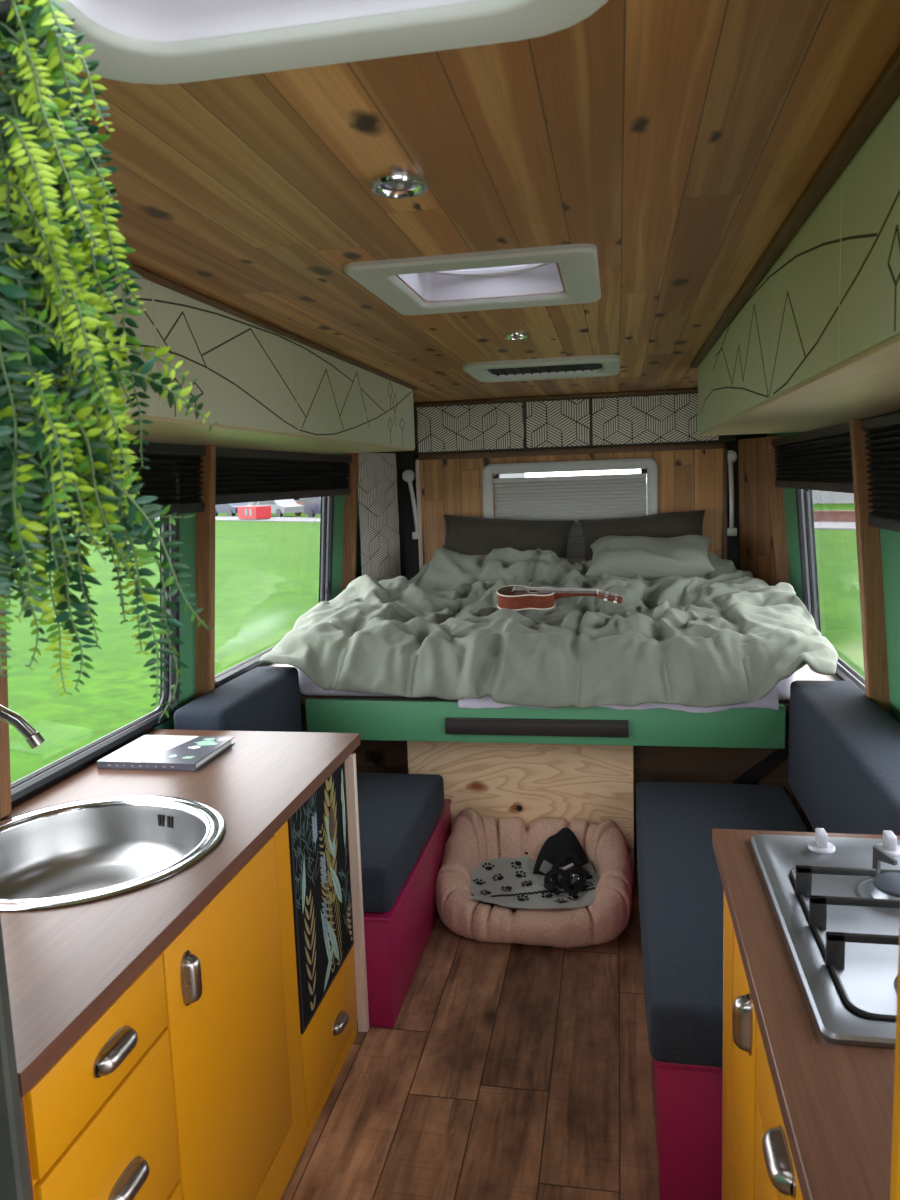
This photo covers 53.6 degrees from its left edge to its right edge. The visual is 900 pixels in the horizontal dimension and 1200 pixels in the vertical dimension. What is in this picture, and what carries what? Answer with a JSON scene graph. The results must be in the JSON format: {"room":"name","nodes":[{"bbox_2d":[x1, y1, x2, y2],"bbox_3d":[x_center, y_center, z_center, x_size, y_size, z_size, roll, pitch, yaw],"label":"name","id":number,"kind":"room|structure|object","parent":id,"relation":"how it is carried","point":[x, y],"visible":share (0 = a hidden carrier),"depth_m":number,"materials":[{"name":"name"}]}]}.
{"room":"vehicle interior","nodes":[
{"label":"vehicle interior","id":0,"kind":"room"},
{"bbox_2d":[154,452,370,729],"bbox_3d":[-1.067,0.462,2.254,0.232,2.340,6.070,-1,8,11],"label":"wall","id":1,"kind":"structure","parent":0,"point":[187,525],"depth_m":3.02,"materials":[{"name":"green paint"}]},
{"bbox_2d":[0,596,11,818],"bbox_3d":[-1.035,0.058,1.998,0.130,0.895,0.045,-1,8,11],"label":"trim","id":2,"kind":"structure","parent":1,"relation":"attached to","point":[5,779],"depth_m":2.04,"materials":[{"name":"brown wood"}]},
{"bbox_2d":[11,455,179,805],"bbox_3d":[-1.057,0.080,2.057,0.121,0.850,1.733,-1,8,11],"label":"window","id":3,"kind":"structure","parent":1,"relation":"in","point":[53,772],"depth_m":2.65,"materials":[{"name":"black rubber"}]},
{"bbox_2d":[63,437,205,523],"bbox_3d":[-0.918,-0.333,2.497,0.047,0.221,0.985,-1,8,11],"label":"blind","id":4,"kind":"object","parent":3,"relation":"attached to","point":[159,480],"visible":0.31,"depth_m":2.77,"materials":[{"name":"black fabric"}]},
{"bbox_2d":[195,445,215,698],"bbox_3d":[-0.837,-0.089,3.046,0.130,0.895,0.038,-1,8,11],"label":"trim","id":5,"kind":"structure","parent":1,"relation":"attached to","point":[205,520],"depth_m":3.03,"materials":[{"name":"brown wood"}]},
{"bbox_2d":[35,258,414,453],"bbox_3d":[-0.678,-0.618,2.650,0.461,0.281,3.120,-1,8,11],"label":"upper cabinet","id":6,"kind":"object","parent":1,"relation":"attached to","point":[264,389],"visible":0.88,"depth_m":2.37,"materials":[{"name":"green paint"}]},
{"bbox_2d":[215,459,333,688],"bbox_3d":[-0.733,-0.170,3.772,0.120,0.833,1.388,-1,8,11],"label":"window","id":7,"kind":"structure","parent":1,"relation":"in","point":[235,671],"depth_m":4.38,"materials":[{"name":"grey metal"}]},
{"bbox_2d":[215,447,351,504],"bbox_3d":[-0.669,-0.528,3.813,0.045,0.201,1.627,-1,8,11],"label":"blind","id":8,"kind":"object","parent":7,"relation":"attached to","point":[234,484],"visible":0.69,"depth_m":3.62,"materials":[{"name":"black fabric"}]},
{"bbox_2d":[263,662,295,667],"bbox_3d":[-0.615,0.216,4.127,0.152,0.018,1.250,-1,8,11],"label":"trim","id":9,"kind":"structure","parent":1,"relation":"attached to","point":[269,663],"depth_m":3.69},
{"bbox_2d":[342,453,358,590],"bbox_3d":[-0.526,-0.332,4.678,0.133,0.870,0.045,-1,8,11],"label":"trim","id":10,"kind":"structure","parent":1,"relation":"attached to","point":[350,501],"depth_m":4.65,"materials":[{"name":"brown wood"}]},
{"bbox_2d":[358,453,400,581],"bbox_3d":[-0.380,-0.365,4.888,0.022,0.870,0.310,4,10,39],"label":"wall panel","id":11,"kind":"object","parent":1,"relation":"attached to","point":[377,474],"depth_m":4.86,"materials":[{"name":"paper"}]},
{"bbox_2d":[0,0,899,401],"bbox_3d":[0.046,-0.688,1.882,2.300,0.001,6.070,-1,8,11],"label":"ceiling","id":12,"kind":"structure","parent":0,"point":[676,140],"depth_m":1.25,"materials":[{"name":"brown wood"}]},
{"bbox_2d":[0,0,217,722],"bbox_3d":[-0.366,-0.198,0.784,0.314,0.652,0.286,-3,8,-10],"label":"hanging fern","id":13,"kind":"object","parent":12,"relation":"hanging from","point":[50,281],"visible":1,"depth_m":0.74,"materials":[{"name":"green plant"}]},
{"bbox_2d":[0,0,30,60],"bbox_3d":[-0.406,-0.490,0.727,0.120,0.052,0.120,-1,8,11],"label":"planter","id":14,"kind":"object","parent":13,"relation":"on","point":[9,29],"depth_m":0.72,"materials":[{"name":"metal"}]},
{"bbox_2d":[10,219,417,389],"bbox_3d":[-0.444,-0.759,2.586,0.024,0.012,3.120,-1,8,11],"label":"trim","id":15,"kind":"structure","parent":12,"relation":"attached to","point":[145,274],"depth_m":2.22,"materials":[{"name":"brown wood"}]},
{"bbox_2d":[31,0,607,84],"bbox_3d":[-0.155,-0.530,0.586,0.537,0.095,0.570,-1,8,11],"label":"roof hatch","id":16,"kind":"object","parent":12,"relation":"attached to","point":[159,42],"visible":0.88,"depth_m":0.82,"materials":[{"name":"white plastic"}]},
{"bbox_2d":[370,171,428,198],"bbox_3d":[-0.073,-0.599,1.288,0.086,0.011,0.086,-1,8,11],"label":"recessed light","id":17,"kind":"object","parent":12,"relation":"in","point":[400,184],"visible":1,"depth_m":1.28,"materials":[{"name":"silver metal"}]},
{"bbox_2d":[343,243,600,314],"bbox_3d":[0.072,-0.762,1.949,0.499,0.154,0.520,-1,8,11],"label":"roof hatch","id":18,"kind":"object","parent":12,"relation":"attached to","point":[512,273],"visible":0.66,"depth_m":2.06,"materials":[{"name":"white plastic"}]},
{"bbox_2d":[504,332,529,339],"bbox_3d":[0.203,-0.796,2.688,0.080,0.011,0.080,-1,8,11],"label":"recessed light","id":19,"kind":"object","parent":12,"relation":"in","point":[514,335],"visible":1,"depth_m":2.67,"materials":[{"name":"silver metal"}]},
{"bbox_2d":[463,355,619,381],"bbox_3d":[0.371,-0.933,3.512,0.587,0.070,0.540,-1,8,11],"label":"ceiling vent","id":20,"kind":"object","parent":12,"relation":"in","point":[517,369],"visible":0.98,"depth_m":3.51,"materials":[{"name":"white plastic"}]},
{"bbox_2d":[690,50,899,367],"bbox_3d":[0.699,-0.730,2.087,0.029,0.015,3.080,-1,8,11],"label":"trim","id":21,"kind":"structure","parent":12,"relation":"attached to","point":[886,91],"depth_m":1.30,"materials":[{"name":"brown wood"}]},
{"bbox_2d":[280,865,659,1199],"bbox_3d":[0.120,1.375,2.174,2.600,0.030,6.100,-1,8,11],"label":"floor","id":22,"kind":"structure","parent":0,"point":[503,1071],"depth_m":2.43,"materials":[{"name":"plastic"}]},
{"bbox_2d":[0,916,30,1199],"bbox_3d":[-0.877,0.501,1.063,0.792,2.066,0.020,-1,8,11],"label":"partition panel","id":23,"kind":"object","parent":22,"relation":"on","point":[14,1178],"visible":1,"depth_m":0.99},
{"bbox_2d":[20,753,368,1199],"bbox_3d":[-0.729,0.977,1.996,0.685,0.864,1.474,-1,8,11],"label":"base cabinet","id":24,"kind":"object","parent":22,"relation":"on","point":[211,1075],"visible":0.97,"depth_m":1.81,"materials":[{"name":"yellow paint"}]},
{"bbox_2d":[0,729,359,1097],"bbox_3d":[-0.747,0.525,1.975,0.681,0.034,1.557,-1,8,11],"label":"countertop","id":25,"kind":"structure","parent":24,"relation":"on","point":[66,966],"depth_m":1.63,"materials":[{"name":"brown wood"}]},
{"bbox_2d":[0,705,44,748],"bbox_3d":[-0.980,0.357,1.776,0.329,0.367,0.056,-5,8,-20],"label":"tap","id":26,"kind":"object","parent":25,"relation":"on","point":[32,737],"visible":1,"depth_m":1.79,"materials":[{"name":"silver metal"}]},
{"bbox_2d":[0,795,225,910],"bbox_3d":[-0.774,0.594,1.899,0.586,0.162,0.586,-1,8,11],"label":"sink","id":27,"kind":"object","parent":25,"relation":"in","point":[78,852],"visible":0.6,"depth_m":2.08,"materials":[{"name":"silver metal"}]},
{"bbox_2d":[97,735,234,770],"bbox_3d":[-0.792,0.427,2.505,0.286,0.021,0.250,-1,8,11],"label":"book","id":28,"kind":"object","parent":25,"relation":"on","point":[147,752],"visible":1,"depth_m":2.46,"materials":[{"name":"white paper"}]},
{"bbox_2d":[300,705,407,773],"bbox_3d":[-0.423,0.749,3.954,0.581,0.775,0.018,-1,8,11],"label":"panel","id":29,"kind":"object","parent":22,"relation":"on","point":[372,756],"visible":0.02,"depth_m":3.92,"materials":[{"name":"brown wood"}]},
{"bbox_2d":[364,799,450,1027],"bbox_3d":[-0.455,1.058,3.231,0.762,0.356,1.006,-1,8,11],"label":"box","id":30,"kind":"object","parent":22,"relation":"on","point":[396,940],"visible":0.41,"depth_m":2.82,"materials":[{"name":"paint"}]},
{"bbox_2d":[357,772,443,912],"bbox_3d":[-0.472,0.808,3.143,0.778,0.161,0.898,-1,8,11],"label":"seat cushion","id":31,"kind":"object","parent":30,"relation":"on","point":[399,813],"visible":0.39,"depth_m":3.00,"materials":[{"name":"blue fabric"}]},
{"bbox_2d":[174,666,301,731],"bbox_3d":[-0.730,0.510,3.178,0.197,0.436,0.705,-1,8,11],"label":"backrest cushion","id":32,"kind":"object","parent":31,"relation":"on","point":[262,698],"visible":0.45,"depth_m":3.08,"materials":[{"name":"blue fabric"}]},
{"bbox_2d":[407,741,633,884],"bbox_3d":[0.282,0.804,3.639,0.916,0.700,0.018,-1,8,11],"label":"plywood panel","id":33,"kind":"object","parent":22,"relation":"on","point":[527,781],"visible":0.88,"depth_m":3.61,"materials":[{"name":"brown wood"}]},
{"bbox_2d":[435,808,632,947],"bbox_3d":[0.315,1.019,3.361,0.752,0.345,0.586,-1,8,11],"label":"dog bed","id":34,"kind":"object","parent":22,"relation":"on","point":[473,839],"visible":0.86,"depth_m":3.25,"materials":[{"name":"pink fabric"}]},
{"bbox_2d":[469,852,598,908],"bbox_3d":[0.317,1.050,3.360,0.600,0.070,0.424,-1,8,11],"label":"blanket","id":35,"kind":"object","parent":34,"relation":"in","point":[508,882],"visible":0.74,"depth_m":3.33,"materials":[{"name":"grey fabric"}]},
{"bbox_2d":[533,827,594,896],"bbox_3d":[0.426,0.984,3.354,0.238,0.182,0.235,-1,8,11],"label":"harness","id":36,"kind":"object","parent":35,"relation":"on","point":[562,855],"visible":1,"depth_m":3.37,"materials":[{"name":"black fabric"}]},
{"bbox_2d":[633,711,802,864],"bbox_3d":[1.149,0.734,3.656,0.779,0.775,0.018,-1,8,11],"label":"panel","id":37,"kind":"object","parent":22,"relation":"on","point":[650,763],"visible":0.11,"depth_m":3.66,"materials":[{"name":"brown wood"}]},
{"bbox_2d":[299,691,789,748],"bbox_3d":[0.485,0.349,4.145,2.200,0.158,1.708,-1,8,11],"label":"bed base","id":38,"kind":"object","parent":37,"relation":"on","point":[391,718],"visible":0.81,"depth_m":3.33,"materials":[{"name":"green paint"}]},
{"bbox_2d":[297,668,794,712],"bbox_3d":[0.450,0.205,4.104,1.892,0.193,1.664,-1,8,11],"label":"mattress","id":39,"kind":"object","parent":38,"relation":"on","point":[781,691],"visible":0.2,"depth_m":3.25,"materials":[{"name":"white fabric"}]},
{"bbox_2d":[444,514,574,557],"bbox_3d":[0.294,-0.246,4.805,0.744,0.435,0.289,-1,8,11],"label":"pillow","id":40,"kind":"object","parent":39,"relation":"on","point":[465,535],"visible":0.49,"depth_m":4.77,"materials":[{"name":"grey fabric"}]},
{"bbox_2d":[259,547,837,708],"bbox_3d":[0.441,0.056,3.958,2.125,0.489,1.639,-1,8,11],"label":"duvet","id":41,"kind":"object","parent":39,"relation":"on","point":[724,636],"visible":0.94,"depth_m":3.40,"materials":[{"name":"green fabric"}]},
{"bbox_2d":[497,585,622,610],"bbox_3d":[0.460,-0.012,3.752,0.529,0.090,0.171,-1,8,11],"label":"ukulele","id":42,"kind":"object","parent":41,"relation":"on","point":[512,597],"visible":0.99,"depth_m":3.72,"materials":[{"name":"brown wood"}]},
{"bbox_2d":[585,535,713,578],"bbox_3d":[0.997,-0.211,4.457,0.619,0.220,0.302,0,8,15],"label":"pillow","id":43,"kind":"object","parent":41,"relation":"on","point":[686,556],"visible":0.91,"depth_m":4.36,"materials":[{"name":"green fabric"}]},
{"bbox_2d":[578,510,704,560],"bbox_3d":[1.013,-0.251,4.663,0.691,0.414,0.284,-1,8,11],"label":"pillow","id":44,"kind":"object","parent":39,"relation":"on","point":[670,524],"visible":0.31,"depth_m":4.64,"materials":[{"name":"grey fabric"}]},
{"bbox_2d":[729,742,788,783],"bbox_3d":[1.308,0.624,3.590,0.380,0.320,0.018,-1,8,11],"label":"brace","id":45,"kind":"object","parent":37,"relation":"attached to","point":[777,757],"visible":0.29,"depth_m":3.60,"materials":[{"name":"black metal"}]},
{"bbox_2d":[651,811,813,1199],"bbox_3d":[0.972,1.083,2.678,0.748,0.356,1.566,-1,8,11],"label":"box","id":46,"kind":"object","parent":22,"relation":"on","point":[687,1098],"visible":0.22,"depth_m":1.98,"materials":[{"name":"paint"}]},
{"bbox_2d":[636,782,810,1067],"bbox_3d":[0.832,0.838,2.599,0.551,0.156,1.477,-1,8,11],"label":"seat cushion","id":47,"kind":"object","parent":46,"relation":"on","point":[681,890],"visible":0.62,"depth_m":2.40,"materials":[{"name":"blue fabric"}]},
{"bbox_2d":[788,680,899,835],"bbox_3d":[1.183,0.559,2.494,0.232,0.402,1.351,-1,8,11],"label":"backrest cushion","id":48,"kind":"object","parent":47,"relation":"on","point":[844,767],"visible":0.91,"depth_m":2.52,"materials":[{"name":"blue fabric"}]},
{"bbox_2d":[722,892,802,1199],"bbox_3d":[0.769,1.018,1.306,0.655,0.864,1.085,-1,8,11],"label":"base cabinet","id":49,"kind":"object","parent":22,"relation":"on","point":[758,1164],"visible":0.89,"depth_m":1.46,"materials":[{"name":"yellow paint"}]},
{"bbox_2d":[712,829,899,1199],"bbox_3d":[0.764,0.569,1.256,0.649,0.034,1.130,-1,8,11],"label":"countertop","id":50,"kind":"structure","parent":49,"relation":"on","point":[835,1101],"depth_m":1.11,"materials":[{"name":"brown wood"}]},
{"bbox_2d":[751,828,899,1048],"bbox_3d":[0.796,0.496,1.427,0.512,0.062,0.667,-1,8,11],"label":"gas hob","id":51,"kind":"object","parent":50,"relation":"in","point":[836,900],"visible":1,"depth_m":1.43,"materials":[{"name":"silver metal"}]},
{"bbox_2d":[890,927,899,1199],"bbox_3d":[0.647,0.501,0.668,0.586,2.066,0.022,-1,8,11],"label":"partition panel","id":52,"kind":"object","parent":22,"relation":"on","point":[895,1160],"visible":1,"depth_m":0.71,"materials":[{"name":"yellow paint"}]},
{"bbox_2d":[371,433,766,579],"bbox_3d":[0.643,0.034,4.997,2.400,2.340,0.045,-1,8,11],"label":"wall","id":53,"kind":"structure","parent":0,"point":[405,460],"depth_m":5.04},
{"bbox_2d":[402,470,417,538],"bbox_3d":[-0.213,-0.538,5.029,0.100,0.390,0.046,-1,8,11],"label":"reading lamp","id":54,"kind":"object","parent":53,"relation":"attached to","point":[408,476],"depth_m":5.01,"materials":[{"name":"white plastic"}]},
{"bbox_2d":[415,455,423,570],"bbox_3d":[-0.164,-0.324,5.051,0.024,0.990,0.038,-1,8,11],"label":"trim","id":55,"kind":"structure","parent":53,"relation":"attached to","point":[417,462],"depth_m":5.01,"materials":[{"name":"white metal"}]},
{"bbox_2d":[413,388,697,406],"bbox_3d":[0.632,-1.078,4.724,1.700,0.021,0.045,-1,8,11],"label":"trim","id":56,"kind":"structure","parent":53,"relation":"attached to","point":[683,390],"depth_m":4.72,"materials":[{"name":"brown wood"}]},
{"bbox_2d":[482,458,657,563],"bbox_3d":[0.655,-0.467,4.886,0.943,0.582,0.073,-1,8,11],"label":"window","id":57,"kind":"structure","parent":53,"relation":"in","point":[649,466],"depth_m":4.82,"materials":[{"name":"grey plastic"}]},
{"bbox_2d":[493,473,646,556],"bbox_3d":[0.654,-0.456,4.879,0.827,0.442,0.024,-1,8,11],"label":"blind","id":58,"kind":"object","parent":57,"relation":"attached to","point":[611,496],"visible":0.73,"depth_m":4.87,"materials":[{"name":"grey fabric"}]},
{"bbox_2d":[415,442,727,459],"bbox_3d":[0.632,-0.805,4.833,1.678,0.033,0.038,-1,8,11],"label":"trim","id":59,"kind":"structure","parent":53,"relation":"attached to","point":[714,445],"depth_m":4.81,"materials":[{"name":"brown wood"}]},
{"bbox_2d":[420,449,722,564],"bbox_3d":[0.651,-0.332,4.900,1.633,0.990,0.024,-1,8,11],"label":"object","id":60,"kind":"structure","parent":53,"relation":"attached to","point":[688,480],"depth_m":4.81,"materials":[{"name":"brown wood"}]},
{"bbox_2d":[413,392,734,453],"bbox_3d":[0.642,-0.953,4.785,1.705,0.268,0.078,-1,8,11],"label":"upper cabinet","id":61,"kind":"object","parent":53,"relation":"attached to","point":[657,419],"visible":0.95,"depth_m":4.76,"materials":[{"name":"paper"}]},
{"bbox_2d":[722,442,727,559],"bbox_3d":[1.462,-0.339,4.742,0.021,0.990,0.038,-1,8,11],"label":"trim","id":62,"kind":"structure","parent":53,"relation":"attached to","point":[725,450],"depth_m":4.70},
{"bbox_2d":[727,450,736,535],"bbox_3d":[1.481,-0.563,4.706,0.072,0.449,0.046,-1,8,11],"label":"wall arm","id":63,"kind":"structure","parent":53,"relation":"attached to","point":[732,456],"depth_m":4.69,"materials":[{"name":"white plastic"}]},
{"bbox_2d":[767,432,899,722],"bbox_3d":[1.227,0.440,1.818,0.232,2.340,6.070,-1,8,11],"label":"wall","id":64,"kind":"structure","parent":0,"point":[890,540],"depth_m":2.77,"materials":[{"name":"green paint"}]},
{"bbox_2d":[738,437,774,585],"bbox_3d":[1.582,-0.326,4.577,0.031,1.000,0.324,-4,8,-14],"label":"trim","id":65,"kind":"structure","parent":64,"relation":"attached to","point":[755,530],"depth_m":4.57,"materials":[{"name":"brown wood"}]},
{"bbox_2d":[765,436,789,584],"bbox_3d":[1.626,-0.323,4.397,0.140,0.960,0.045,-1,8,11],"label":"trim","id":66,"kind":"structure","parent":64,"relation":"attached to","point":[776,497],"depth_m":4.37,"materials":[{"name":"brown wood"}]},
{"bbox_2d":[698,94,899,435],"bbox_3d":[0.941,-0.595,2.061,0.453,0.281,3.080,-1,8,11],"label":"upper cabinet","id":67,"kind":"object","parent":64,"relation":"attached to","point":[815,345],"visible":0.95,"depth_m":1.49,"materials":[{"name":"green paint"}]},
{"bbox_2d":[788,664,841,701],"bbox_3d":[1.327,0.367,3.115,0.238,0.023,2.650,-1,8,11],"label":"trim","id":68,"kind":"structure","parent":64,"relation":"attached to","point":[804,673],"depth_m":3.50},
{"bbox_2d":[794,438,865,692],"bbox_3d":[1.473,-0.158,3.396,0.126,0.910,1.163,-1,8,11],"label":"window","id":69,"kind":"structure","parent":64,"relation":"in","point":[847,673],"depth_m":3.92,"materials":[{"name":"black metal"}]},
{"bbox_2d":[771,423,853,492],"bbox_3d":[1.442,-0.553,3.572,0.048,0.233,1.595,-1,8,11],"label":"blind","id":70,"kind":"object","parent":69,"relation":"attached to","point":[827,466],"visible":0.72,"depth_m":3.42,"materials":[{"name":"black fabric"}]},
{"bbox_2d":[849,419,889,713],"bbox_3d":[1.327,-0.100,2.810,0.140,0.960,0.045,-1,8,11],"label":"trim","id":71,"kind":"structure","parent":64,"relation":"attached to","point":[867,537],"depth_m":2.80,"materials":[{"name":"brown wood"}]},
{"bbox_2d":[861,412,899,531],"bbox_3d":[1.129,-0.267,1.889,0.055,0.331,1.765,-1,8,11],"label":"blind","id":72,"kind":"object","parent":64,"relation":"attached to","point":[884,435],"visible":1,"depth_m":2.58,"materials":[{"name":"black fabric"}]},
{"label":"outside","id":73,"kind":"structure","parent":0,"visible":0},
{"bbox_2d":[156,516,855,529],"bbox_3d":[-5.102,-4.105,48.546,151.943,0.060,85.764,-1,8,11],"label":"footpath","id":74,"kind":"structure","parent":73,"point":[818,525],"depth_m":55.95,"materials":[{"name":"grey concrete"}]},
{"bbox_2d":[237,506,270,519],"bbox_3d":[-13.437,-5.955,61.143,1.230,0.950,2.500,-9,10,-42],"label":"skip","id":75,"kind":"object","parent":74,"relation":"on","point":[244,512],"visible":0.93,"depth_m":60.43,"materials":[{"name":"red paint"}]},
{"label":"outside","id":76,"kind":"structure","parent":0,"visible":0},
{"bbox_2d":[5,483,864,782],"bbox_3d":[20.062,-12.700,106.304,320.000,0.001,222.200,-1,8,11],"label":"ground","id":77,"kind":"structure","parent":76,"point":[267,573],"depth_m":14.36,"materials":[{"name":"green plant"}]},
{"bbox_2d":[215,502,251,515],"bbox_3d":[-17.420,-7.401,71.072,1.800,1.450,4.200,-9,10,-42],"label":"car","id":78,"kind":"object","parent":77,"relation":"on","point":[231,509],"visible":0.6,"depth_m":70.10,"materials":[{"name":"grey metal"}]},
{"bbox_2d":[254,499,303,516],"bbox_3d":[-12.775,-6.957,66.560,1.800,1.450,4.200,-9,10,-42],"label":"car","id":79,"kind":"object","parent":77,"relation":"on","point":[279,507],"visible":0.74,"depth_m":65.42,"materials":[{"name":"silver metal"}]},
{"bbox_2d":[295,498,309,505],"bbox_3d":[-9.252,-11.867,78.349,13.641,7.800,13.248,-1,8,11],"label":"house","id":80,"kind":"structure","parent":77,"relation":"on","point":[302,501],"depth_m":76.69,"materials":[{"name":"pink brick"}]},
{"bbox_2d":[304,497,320,516],"bbox_3d":[-8.075,-6.338,60.727,1.800,1.450,4.200,-9,10,-42],"label":"car","id":81,"kind":"object","parent":77,"relation":"on","point":[313,506],"visible":0.22,"depth_m":60.83,"materials":[{"name":"grey metal"}]},
{"bbox_2d":[500,473,524,477],"bbox_3d":[-0.222,-11.004,69.577,8.600,7.800,9.600,-9,10,-42],"label":"house","id":82,"kind":"structure","parent":77,"relation":"on","point":[516,475],"depth_m":68.29,"materials":[{"name":"white"}]},
{"bbox_2d":[812,490,853,502],"bbox_3d":[28.274,-10.187,56.101,8.600,7.800,18.600,-9,10,-42],"label":"house","id":83,"kind":"structure","parent":77,"relation":"on","point":[818,496],"depth_m":55.66,"materials":[{"name":"white"}]},
{"bbox_2d":[813,510,854,521],"bbox_3d":[15.989,-3.335,35.681,26.627,0.500,0.360,6,11,45],"label":"wall","id":84,"kind":"structure","parent":77,"relation":"on","point":[819,515],"depth_m":35.95,"materials":[{"name":"red brick"}]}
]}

